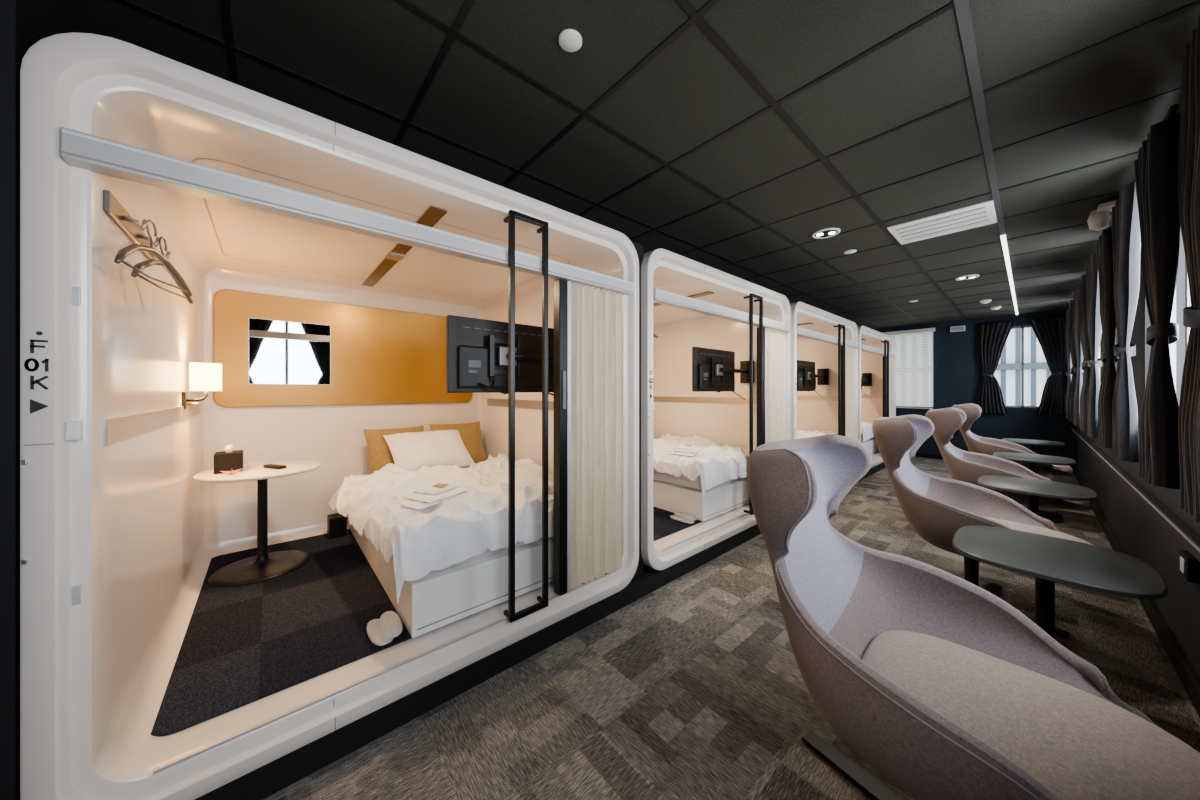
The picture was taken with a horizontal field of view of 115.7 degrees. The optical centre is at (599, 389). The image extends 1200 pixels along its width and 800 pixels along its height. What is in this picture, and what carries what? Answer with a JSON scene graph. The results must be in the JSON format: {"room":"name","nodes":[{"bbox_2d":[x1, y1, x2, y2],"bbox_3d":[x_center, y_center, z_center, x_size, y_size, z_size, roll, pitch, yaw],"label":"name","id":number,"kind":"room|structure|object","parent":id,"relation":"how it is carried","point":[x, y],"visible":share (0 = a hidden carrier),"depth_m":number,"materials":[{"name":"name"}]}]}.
{"room":"capsule hotel","nodes":[
{"label":"capsule hotel","id":0,"kind":"room"},
{"bbox_2d":[0,0,97,799],"bbox_3d":[-2.557,0.015,1.357,1.139,2.570,2.190,0,0,-41],"label":"wall","id":1,"kind":"structure","parent":0,"point":[23,23],"depth_m":0.91,"materials":[{"name":"black"}]},
{"bbox_2d":[82,0,1199,328],"bbox_3d":[1.980,-1.320,3.887,11.300,0.100,4.560,0,0,-41],"label":"ceiling","id":2,"kind":"structure","parent":0,"point":[380,54],"depth_m":1.68,"materials":[{"name":"tile"}]},
{"bbox_2d":[558,29,581,51],"bbox_3d":[-0.108,-1.264,1.368,0.086,0.011,0.086,0,0,-41],"label":"cap","id":3,"kind":"object","parent":2,"relation":"attached to","point":[570,40],"depth_m":1.36,"materials":[{"name":"white plastic"}]},
{"bbox_2d":[114,0,1199,328],"bbox_3d":[1.841,-1.267,3.896,11.102,0.006,4.363,0,0,-41],"label":"ceiling grid","id":4,"kind":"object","parent":2,"relation":"attached to","point":[962,7],"depth_m":1.71,"materials":[{"name":"black metal"}]},
{"bbox_2d":[812,228,840,238],"bbox_3d":[1.825,-1.264,3.047,0.200,0.012,0.200,0,0,-41],"label":"recessed light","id":5,"kind":"object","parent":2,"relation":"in","point":[827,232],"depth_m":3.03,"materials":[{"name":"white plastic"}]},
{"bbox_2d":[844,249,856,253],"bbox_3d":[2.292,-1.264,3.455,0.100,0.011,0.100,0,0,-41],"label":"cap","id":6,"kind":"object","parent":2,"relation":"attached to","point":[852,250],"visible":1,"depth_m":3.43,"materials":[{"name":"white plastic"}]},
{"bbox_2d":[887,200,996,244],"bbox_3d":[2.614,-1.260,2.890,0.500,0.020,0.575,0,0,-41],"label":"ceiling vent","id":7,"kind":"object","parent":2,"relation":"in","point":[983,213],"visible":1,"depth_m":2.85,"materials":[{"name":"white plastic"}]},
{"bbox_2d":[955,274,979,279],"bbox_3d":[4.130,-1.264,4.240,0.200,0.012,0.200,0,0,-41],"label":"recessed light","id":8,"kind":"object","parent":2,"relation":"in","point":[966,277],"depth_m":4.22,"materials":[{"name":"white plastic"}]},
{"bbox_2d":[979,299,991,303],"bbox_3d":[5.442,-1.244,5.322,0.120,0.052,0.120,0,0,-41],"label":"smoke detector","id":9,"kind":"object","parent":2,"relation":"attached to","point":[985,301],"visible":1,"depth_m":5.29,"materials":[{"name":"white plastic"}]},
{"bbox_2d":[990,306,1000,309],"bbox_3d":[6.014,-1.244,5.731,0.120,0.052,0.120,0,0,-41],"label":"smoke detector","id":10,"kind":"object","parent":2,"relation":"attached to","point":[992,307],"visible":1,"depth_m":5.70,"materials":[{"name":"white plastic"}]},
{"bbox_2d":[1000,235,1017,314],"bbox_3d":[5.131,-1.260,4.690,4.900,0.010,0.030,0,0,-41],"label":"recessed light","id":11,"kind":"object","parent":2,"relation":"in","point":[1003,237],"visible":1,"depth_m":3.86,"materials":[{"name":"white plastic"}]},
{"bbox_2d":[263,457,1199,799],"bbox_3d":[1.980,1.350,3.887,11.300,0.100,4.560,0,0,-41],"label":"floor","id":12,"kind":"structure","parent":0,"point":[695,688],"depth_m":1.57,"materials":[{"name":"carpet"}]},
{"bbox_2d":[195,462,885,799],"bbox_3d":[0.848,1.248,4.334,10.185,0.105,2.195,0,0,-41],"label":"baseboard","id":13,"kind":"structure","parent":12,"relation":"on","point":[261,783],"depth_m":1.55,"materials":[{"name":"black"}]},
{"bbox_2d":[20,32,638,799],"bbox_3d":[-1.288,0.128,2.439,2.185,2.135,2.194,0,0,-41],"label":"pod","id":14,"kind":"object","parent":13,"relation":"on","point":[323,263],"visible":0.94,"depth_m":1.48,"materials":[{"name":"plastic"}]},
{"bbox_2d":[103,190,171,258],"bbox_3d":[-1.536,-0.527,1.274,0.067,0.066,0.540,0,0,-41],"label":"hook rail","id":15,"kind":"object","parent":14,"relation":"attached to","point":[131,227],"visible":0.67,"depth_m":1.17,"materials":[{"name":"beige wood"}]},
{"bbox_2d":[114,220,191,295],"bbox_3d":[-1.424,-0.441,1.203,0.037,0.193,0.419,0,0,-28],"label":"clothes hanger","id":16,"kind":"object","parent":15,"relation":"hanging from","point":[124,252],"visible":1,"depth_m":1.20,"materials":[{"name":"brown wood"}]},
{"bbox_2d":[131,236,192,303],"bbox_3d":[-1.536,-0.441,1.328,0.027,0.193,0.424,0,0,-30],"label":"clothes hanger","id":17,"kind":"object","parent":15,"relation":"hanging from","point":[147,263],"visible":0.81,"depth_m":1.29,"materials":[{"name":"brown wood"}]},
{"bbox_2d":[182,362,221,408],"bbox_3d":[-2.164,-0.022,2.053,0.145,0.245,0.116,0,0,-41],"label":"wall sconce","id":18,"kind":"object","parent":14,"relation":"attached to","point":[205,377],"visible":0.93,"depth_m":2.02,"materials":[{"name":"white fabric"}]},
{"bbox_2d":[193,460,320,586],"bbox_3d":[-2.108,0.798,2.355,0.590,0.618,0.590,0,0,-41],"label":"round side table","id":19,"kind":"object","parent":14,"relation":"on","point":[264,566],"visible":0.94,"depth_m":2.33,"materials":[{"name":"white laminate"}]},
{"bbox_2d":[214,444,242,473],"bbox_3d":[-2.231,0.408,2.267,0.120,0.160,0.130,0,0,-41],"label":"tissue box","id":20,"kind":"object","parent":19,"relation":"on","point":[227,460],"visible":0.96,"depth_m":2.22,"materials":[{"name":"black"}]},
{"bbox_2d":[221,468,242,474],"bbox_3d":[-2.120,0.471,2.171,0.064,0.034,0.080,0,0,-1],"label":"crane","id":21,"kind":"object","parent":19,"relation":"on","point":[232,472],"visible":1,"depth_m":2.17,"materials":[{"name":"pink paper"}]},
{"bbox_2d":[263,464,285,468],"bbox_3d":[-2.035,0.478,2.359,0.150,0.020,0.045,0,0,20],"label":"remote control","id":22,"kind":"object","parent":19,"relation":"on","point":[272,466],"visible":1,"depth_m":2.34,"materials":[{"name":"black plastic"}]},
{"bbox_2d":[327,513,346,538],"bbox_3d":[-2.006,1.030,2.876,0.110,0.154,0.130,0,0,-41],"label":"waste bin","id":23,"kind":"object","parent":14,"relation":"on","point":[336,523],"visible":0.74,"depth_m":2.83,"materials":[{"name":"black plastic"}]},
{"bbox_2d":[367,611,402,645],"bbox_3d":[-0.988,1.086,1.733,0.132,0.040,0.230,0,0,-41],"label":"slippers","id":24,"kind":"object","parent":14,"relation":"on","point":[382,631],"visible":1,"depth_m":1.70,"materials":[{"name":"white fabric"}]},
{"bbox_2d":[327,453,552,637],"bbox_3d":[-1.062,0.816,2.625,1.300,0.582,1.851,0,0,-41],"label":"bed","id":25,"kind":"object","parent":14,"relation":"in","point":[442,564],"visible":0.76,"depth_m":1.93,"materials":[{"name":"white fabric"}]},
{"bbox_2d":[364,426,423,474],"bbox_3d":[-1.665,0.500,3.116,0.469,0.371,0.240,0,0,-41],"label":"cushion","id":26,"kind":"object","parent":25,"relation":"on","point":[380,454],"visible":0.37,"depth_m":3.00,"materials":[{"name":"fabric"}]},
{"bbox_2d":[383,430,474,470],"bbox_3d":[-1.395,0.500,3.111,0.621,0.302,0.352,0,0,-44],"label":"pillow","id":27,"kind":"object","parent":25,"relation":"on","point":[411,450],"visible":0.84,"depth_m":3.02,"materials":[{"name":"fabric"}]},
{"bbox_2d":[391,482,468,509],"bbox_3d":[-0.897,0.558,2.028,0.252,0.079,0.328,0,0,34],"label":"folded pyjamas","id":28,"kind":"object","parent":25,"relation":"on","point":[430,495],"visible":0.97,"depth_m":1.97,"materials":[{"name":"white fabric"}]},
{"bbox_2d":[430,421,486,462],"bbox_3d":[-1.287,0.490,3.444,0.469,0.371,0.239,0,0,-36],"label":"cushion","id":29,"kind":"object","parent":25,"relation":"on","point":[470,433],"visible":0.51,"depth_m":3.46,"materials":[{"name":"fabric"}]},
{"bbox_2d":[446,315,552,394],"bbox_3d":[-0.446,-0.148,2.292,0.908,0.515,0.157,0,0,-41],"label":"wall-mounted television","id":30,"kind":"object","parent":14,"relation":"attached to","point":[476,349],"visible":0.74,"depth_m":2.15,"materials":[{"name":"black plastic"}]},
{"bbox_2d":[504,210,547,622],"bbox_3d":[-0.356,0.120,1.817,0.206,1.890,0.076,0,0,-41],"label":"door handle","id":31,"kind":"object","parent":14,"relation":"attached to","point":[510,613],"visible":1,"depth_m":1.74,"materials":[{"name":"black metal"}]},
{"bbox_2d":[553,279,621,595],"bbox_3d":[-0.051,0.247,2.136,0.467,1.655,0.070,0,0,-41],"label":"curtain","id":32,"kind":"object","parent":14,"relation":"hanging from","point":[587,321],"visible":1,"depth_m":2.10,"materials":[{"name":"beige fabric"}]},
{"bbox_2d":[631,241,643,578],"bbox_3d":[0.209,0.128,2.449,0.120,2.135,0.090,0,0,-41],"label":"trim","id":33,"kind":"structure","parent":13,"relation":"on","point":[639,248],"depth_m":2.44,"materials":[{"name":"black"}]},
{"bbox_2d":[641,248,790,569],"bbox_3d":[0.413,0.128,3.927,2.185,2.135,2.194,0,0,-41],"label":"pod","id":34,"kind":"object","parent":13,"relation":"on","point":[687,303],"visible":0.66,"depth_m":3.54,"materials":[{"name":"plastic"}]},
{"bbox_2d":[670,512,696,523],"bbox_3d":[0.712,1.086,3.222,0.132,0.040,0.230,0,0,-41],"label":"slippers","id":35,"kind":"object","parent":34,"relation":"on","point":[685,518],"visible":1,"depth_m":3.19,"materials":[{"name":"white fabric"}]},
{"bbox_2d":[653,433,756,520],"bbox_3d":[0.638,0.816,4.114,1.300,0.582,1.851,0,0,-41],"label":"bed","id":36,"kind":"object","parent":34,"relation":"in","point":[710,483],"visible":0.59,"depth_m":3.39,"materials":[{"name":"white fabric"}]},
{"bbox_2d":[667,444,701,455],"bbox_3d":[0.804,0.558,3.516,0.252,0.079,0.328,0,0,34],"label":"folded pyjamas","id":37,"kind":"object","parent":36,"relation":"on","point":[682,449],"visible":0.98,"depth_m":3.44,"materials":[{"name":"white fabric"}]},
{"bbox_2d":[692,347,753,399],"bbox_3d":[1.254,-0.148,3.781,0.908,0.515,0.157,0,0,-41],"label":"wall-mounted television","id":38,"kind":"object","parent":34,"relation":"attached to","point":[713,370],"visible":1,"depth_m":3.68,"materials":[{"name":"black plastic"}]},
{"bbox_2d":[744,293,762,514],"bbox_3d":[1.345,0.120,3.305,0.206,1.890,0.076,0,0,-41],"label":"grab bar","id":39,"kind":"object","parent":34,"relation":"attached to","point":[751,296],"visible":0.73,"depth_m":3.23,"materials":[{"name":"black metal"}]},
{"bbox_2d":[757,327,784,446],"bbox_3d":[1.649,0.247,3.625,0.467,1.655,0.070,0,0,-41],"label":"curtain","id":40,"kind":"object","parent":34,"relation":"hanging from","point":[773,340],"visible":0.51,"depth_m":3.58,"materials":[{"name":"beige fabric"}]},
{"bbox_2d":[790,301,857,439],"bbox_3d":[2.113,0.128,5.416,2.185,2.135,2.194,0,0,-41],"label":"pod","id":41,"kind":"object","parent":13,"relation":"on","point":[814,338],"visible":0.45,"depth_m":5.44,"materials":[{"name":"plastic"}]},
{"bbox_2d":[797,360,828,396],"bbox_3d":[2.955,-0.148,5.269,0.908,0.515,0.157,0,0,-41],"label":"wall-mounted television","id":42,"kind":"object","parent":41,"relation":"attached to","point":[806,375],"visible":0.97,"depth_m":5.23,"materials":[{"name":"black plastic"}]},
{"bbox_2d":[797,429,837,438],"bbox_3d":[2.339,0.816,5.602,1.300,0.582,1.851,0,0,-41],"label":"bed","id":43,"kind":"object","parent":41,"relation":"in","point":[801,433],"visible":0.12,"depth_m":5.09,"materials":[{"name":"white fabric"}]},
{"bbox_2d":[833,324,844,435],"bbox_3d":[3.045,0.120,4.794,0.206,1.890,0.076,0,0,-41],"label":"grab bar","id":44,"kind":"object","parent":41,"relation":"attached to","point":[840,326],"visible":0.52,"depth_m":4.71,"materials":[{"name":"black metal"}]},
{"bbox_2d":[841,346,854,438],"bbox_3d":[3.350,0.247,5.113,0.467,1.655,0.070,0,0,-41],"label":"curtain","id":45,"kind":"object","parent":41,"relation":"hanging from","point":[849,351],"visible":0.41,"depth_m":5.07,"materials":[{"name":"beige fabric"}]},
{"bbox_2d":[857,326,895,467],"bbox_3d":[3.814,0.128,6.905,2.185,2.135,2.194,0,0,-41],"label":"pod","id":46,"kind":"object","parent":13,"relation":"on","point":[870,348],"visible":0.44,"depth_m":6.88,"materials":[{"name":"plastic"}]},
{"bbox_2d":[861,373,871,395],"bbox_3d":[4.655,-0.148,6.758,0.908,0.515,0.157,0,0,-41],"label":"wall-mounted television","id":47,"kind":"object","parent":46,"relation":"attached to","point":[866,379],"visible":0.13,"depth_m":7.01,"materials":[{"name":"black plastic"}]},
{"bbox_2d":[861,422,878,453],"bbox_3d":[4.039,0.816,7.091,1.300,0.582,1.851,0,0,-41],"label":"bed","id":48,"kind":"object","parent":46,"relation":"in","point":[867,437],"visible":0.16,"depth_m":6.37,"materials":[{"name":"white fabric"}]},
{"bbox_2d":[880,340,888,416],"bbox_3d":[4.746,0.120,6.282,0.206,1.890,0.076,0,0,-41],"label":"grab bar","id":49,"kind":"object","parent":46,"relation":"attached to","point":[884,341],"visible":0.53,"depth_m":6.23,"materials":[{"name":"black metal"}]},
{"bbox_2d":[883,356,893,416],"bbox_3d":[5.050,0.247,6.602,0.467,1.655,0.070,0,0,-41],"label":"curtain","id":50,"kind":"object","parent":46,"relation":"hanging from","point":[891,359],"visible":0.29,"depth_m":6.58,"materials":[{"name":"beige fabric"}]},
{"bbox_2d":[746,435,1199,799],"bbox_3d":[0.964,0.738,1.071,0.878,1.125,1.001,0,0,-44],"label":"wingback armchair","id":51,"kind":"object","parent":12,"relation":"on","point":[944,687],"visible":1,"depth_m":1.02,"materials":[{"name":"fabric"}]},
{"bbox_2d":[872,414,1092,637],"bbox_3d":[2.294,0.738,2.314,0.878,1.125,1.001,0,0,-42],"label":"wingback armchair","id":52,"kind":"object","parent":12,"relation":"on","point":[935,507],"visible":0.65,"depth_m":2.36,"materials":[{"name":"fabric"}]},
{"bbox_2d":[925,407,1089,508],"bbox_3d":[3.599,0.738,3.404,0.878,1.125,1.001,0,0,-44],"label":"wingback armchair","id":53,"kind":"object","parent":12,"relation":"on","point":[965,466],"visible":0.62,"depth_m":3.40,"materials":[{"name":"fabric"}]},
{"bbox_2d":[952,403,1072,474],"bbox_3d":[4.954,0.738,4.590,0.878,1.125,1.001,0,0,-44],"label":"wingback armchair","id":54,"kind":"object","parent":12,"relation":"on","point":[975,443],"visible":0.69,"depth_m":4.55,"materials":[{"name":"fabric"}]},
{"bbox_2d":[1001,438,1064,451],"bbox_3d":[5.913,1.001,5.163,0.600,0.598,0.570,0,0,-41],"label":"table","id":55,"kind":"object","parent":12,"relation":"on","point":[1030,442],"visible":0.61,"depth_m":5.14,"materials":[{"name":"grey laminate"}]},
{"bbox_2d":[992,452,1075,522],"bbox_3d":[4.521,1.001,3.945,0.600,0.598,0.570,0,0,-41],"label":"table","id":56,"kind":"object","parent":12,"relation":"on","point":[1032,459],"visible":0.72,"depth_m":3.86,"materials":[{"name":"grey laminate"}]},
{"bbox_2d":[977,475,1096,515],"bbox_3d":[3.197,1.001,2.785,0.600,0.598,0.570,0,0,-41],"label":"table","id":57,"kind":"object","parent":12,"relation":"on","point":[1034,488],"visible":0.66,"depth_m":2.74,"materials":[{"name":"grey laminate"}]},
{"bbox_2d":[953,525,1166,638],"bbox_3d":[1.922,1.001,1.630,0.600,0.598,0.570,0,0,-41],"label":"table","id":58,"kind":"object","parent":12,"relation":"on","point":[1048,559],"visible":0.64,"depth_m":1.58,"materials":[{"name":"grey laminate"}]},
{"bbox_2d":[874,310,1074,467],"bbox_3d":[6.121,0.015,7.545,0.150,2.570,4.510,0,0,-41],"label":"wall","id":59,"kind":"structure","parent":0,"point":[957,368],"depth_m":6.76,"materials":[{"name":"blue paint"}]},
{"bbox_2d":[882,328,934,408],"bbox_3d":[5.962,-0.410,7.559,0.050,1.540,1.140,0,0,-41],"label":"blind","id":60,"kind":"object","parent":59,"relation":"attached to","point":[905,389],"visible":0.57,"depth_m":7.36,"materials":[{"name":"white plastic"}]},
{"bbox_2d":[950,325,964,331],"bbox_3d":[6.548,-1.120,6.902,0.052,0.100,0.200,0,0,-41],"label":"exit sign","id":61,"kind":"object","parent":59,"relation":"attached to","point":[953,328],"visible":1,"depth_m":6.89,"materials":[{"name":"white plastic"}]},
{"bbox_2d":[915,452,1072,468],"bbox_3d":[6.009,1.260,7.547,0.015,0.080,4.360,0,0,-41],"label":"baseboard","id":62,"kind":"structure","parent":59,"relation":"attached to","point":[935,456],"depth_m":7.21,"materials":[{"name":"black"}]},
{"bbox_2d":[976,321,1013,413],"bbox_3d":[6.820,-0.386,6.516,0.087,1.572,0.460,0,0,-41],"label":"curtain","id":63,"kind":"object","parent":59,"relation":"hanging from","point":[993,336],"visible":0.98,"depth_m":6.54,"materials":[{"name":"black fabric"}]},
{"bbox_2d":[1005,325,1038,407],"bbox_3d":[7.149,-0.390,6.378,0.040,1.380,0.780,0,0,-41],"label":"window","id":64,"kind":"structure","parent":59,"relation":"in","point":[1021,327],"depth_m":6.37,"materials":[{"name":"grey"}]},
{"bbox_2d":[1029,316,1066,415],"bbox_3d":[7.228,-0.386,6.049,0.090,1.572,0.461,0,0,-41],"label":"curtain","id":65,"kind":"object","parent":59,"relation":"hanging from","point":[1049,331],"visible":0.91,"depth_m":6.03,"materials":[{"name":"black fabric"}]},
{"bbox_2d":[1075,227,1199,680],"bbox_3d":[3.324,0.015,2.199,11.100,2.570,0.150,0,0,-41],"label":"wall","id":66,"kind":"structure","parent":0,"point":[1140,534],"depth_m":2.25,"materials":[{"name":"paint"}]},
{"bbox_2d":[1065,308,1071,418],"bbox_3d":[6.904,-0.386,5.535,0.541,1.612,0.092,0,0,-41],"label":"curtain","id":67,"kind":"object","parent":66,"relation":"hanging from","point":[1067,330],"visible":0.47,"depth_m":5.53,"materials":[{"name":"black fabric"}]},
{"bbox_2d":[1069,300,1076,421],"bbox_3d":[6.318,-0.386,5.020,0.541,1.612,0.093,0,0,-41],"label":"curtain","id":68,"kind":"object","parent":66,"relation":"hanging from","point":[1071,306],"visible":0.43,"depth_m":4.92,"materials":[{"name":"black fabric"}]},
{"bbox_2d":[1073,288,1083,425],"bbox_3d":[5.661,-0.386,4.450,0.541,1.612,0.095,0,0,-41],"label":"curtain","id":69,"kind":"object","parent":66,"relation":"hanging from","point":[1078,370],"visible":0.67,"depth_m":4.44,"materials":[{"name":"black fabric"}]},
{"bbox_2d":[1079,274,1090,431],"bbox_3d":[5.076,-0.386,3.934,0.541,1.612,0.085,0,0,-41],"label":"curtain","id":70,"kind":"object","parent":66,"relation":"hanging from","point":[1084,337],"visible":0.59,"depth_m":3.83,"materials":[{"name":"black fabric"}]},
{"bbox_2d":[1086,253,1101,437],"bbox_3d":[4.420,-0.386,3.361,0.541,1.612,0.091,0,0,-41],"label":"curtain","id":71,"kind":"object","parent":66,"relation":"hanging from","point":[1094,326],"visible":0.82,"depth_m":3.35,"materials":[{"name":"black fabric"}]},
{"bbox_2d":[1087,200,1115,230],"bbox_3d":[3.409,-1.180,2.500,0.169,0.160,0.294,0,0,37],"label":"security camera","id":72,"kind":"object","parent":66,"relation":"attached to","point":[1098,219],"visible":0.57,"depth_m":2.56,"materials":[{"name":"white plastic"}]},
{"bbox_2d":[1096,226,1118,447],"bbox_3d":[3.833,-0.386,2.848,0.540,1.612,0.091,0,0,-41],"label":"curtain","id":73,"kind":"object","parent":66,"relation":"hanging from","point":[1104,254],"visible":0.8,"depth_m":2.74,"materials":[{"name":"black fabric"}]},
{"bbox_2d":[1112,179,1140,461],"bbox_3d":[3.180,-0.386,2.273,0.540,1.612,0.085,0,0,-41],"label":"curtain","id":74,"kind":"object","parent":66,"relation":"hanging from","point":[1126,238],"visible":0.98,"depth_m":2.25,"materials":[{"name":"black fabric"}]},
{"bbox_2d":[1071,428,1199,561],"bbox_3d":[3.262,0.630,2.271,11.100,0.060,0.040,0,0,-41],"label":"trim","id":75,"kind":"structure","parent":66,"relation":"attached to","point":[1182,532],"depth_m":2.01,"materials":[{"name":"paint"}]},
{"bbox_2d":[1073,466,1199,717],"bbox_3d":[3.268,1.250,2.263,11.100,0.100,0.020,0,0,-41],"label":"baseboard","id":76,"kind":"structure","parent":66,"relation":"attached to","point":[1187,676],"depth_m":1.87,"materials":[{"name":"black wood"}]},
{"bbox_2d":[1134,104,1179,488],"bbox_3d":[2.593,-0.386,1.759,0.540,1.612,0.086,0,0,-41],"label":"curtain","id":77,"kind":"object","parent":66,"relation":"hanging from","point":[1156,166],"visible":0.99,"depth_m":1.64,"materials":[{"name":"black fabric"}]},
{"bbox_2d":[1169,259,1190,390],"bbox_3d":[2.983,-0.450,1.906,1.040,1.340,0.139,0,0,-41],"label":"window","id":78,"kind":"structure","parent":66,"relation":"in","point":[1172,347],"depth_m":2.21,"materials":[{"name":"grey glass"}]},
{"bbox_2d":[1178,15,1199,521],"bbox_3d":[1.937,-0.386,1.187,0.542,1.612,0.083,0,0,-40],"label":"curtain","id":79,"kind":"object","parent":66,"relation":"hanging from","point":[1189,131],"visible":1,"depth_m":1.27,"materials":[{"name":"black fabric"}]},
{"bbox_2d":[1180,550,1199,583],"bbox_3d":[2.504,0.750,1.604,0.120,0.100,0.033,0,0,-41],"label":"wall socket","id":80,"kind":"object","parent":66,"relation":"attached to","point":[1189,565],"visible":0.92,"depth_m":1.57,"materials":[{"name":"black plastic"}]},
{"label":"outside","id":81,"kind":"structure","parent":0,"visible":0},
{"bbox_2d":[894,327,1050,405],"bbox_3d":[10.948,-1.200,9.584,1.500,11.000,12.000,0,0,-41],"label":"neighbouring building","id":82,"kind":"structure","parent":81,"point":[1007,373],"depth_m":9.28,"materials":[{"name":"white"}]}
]}

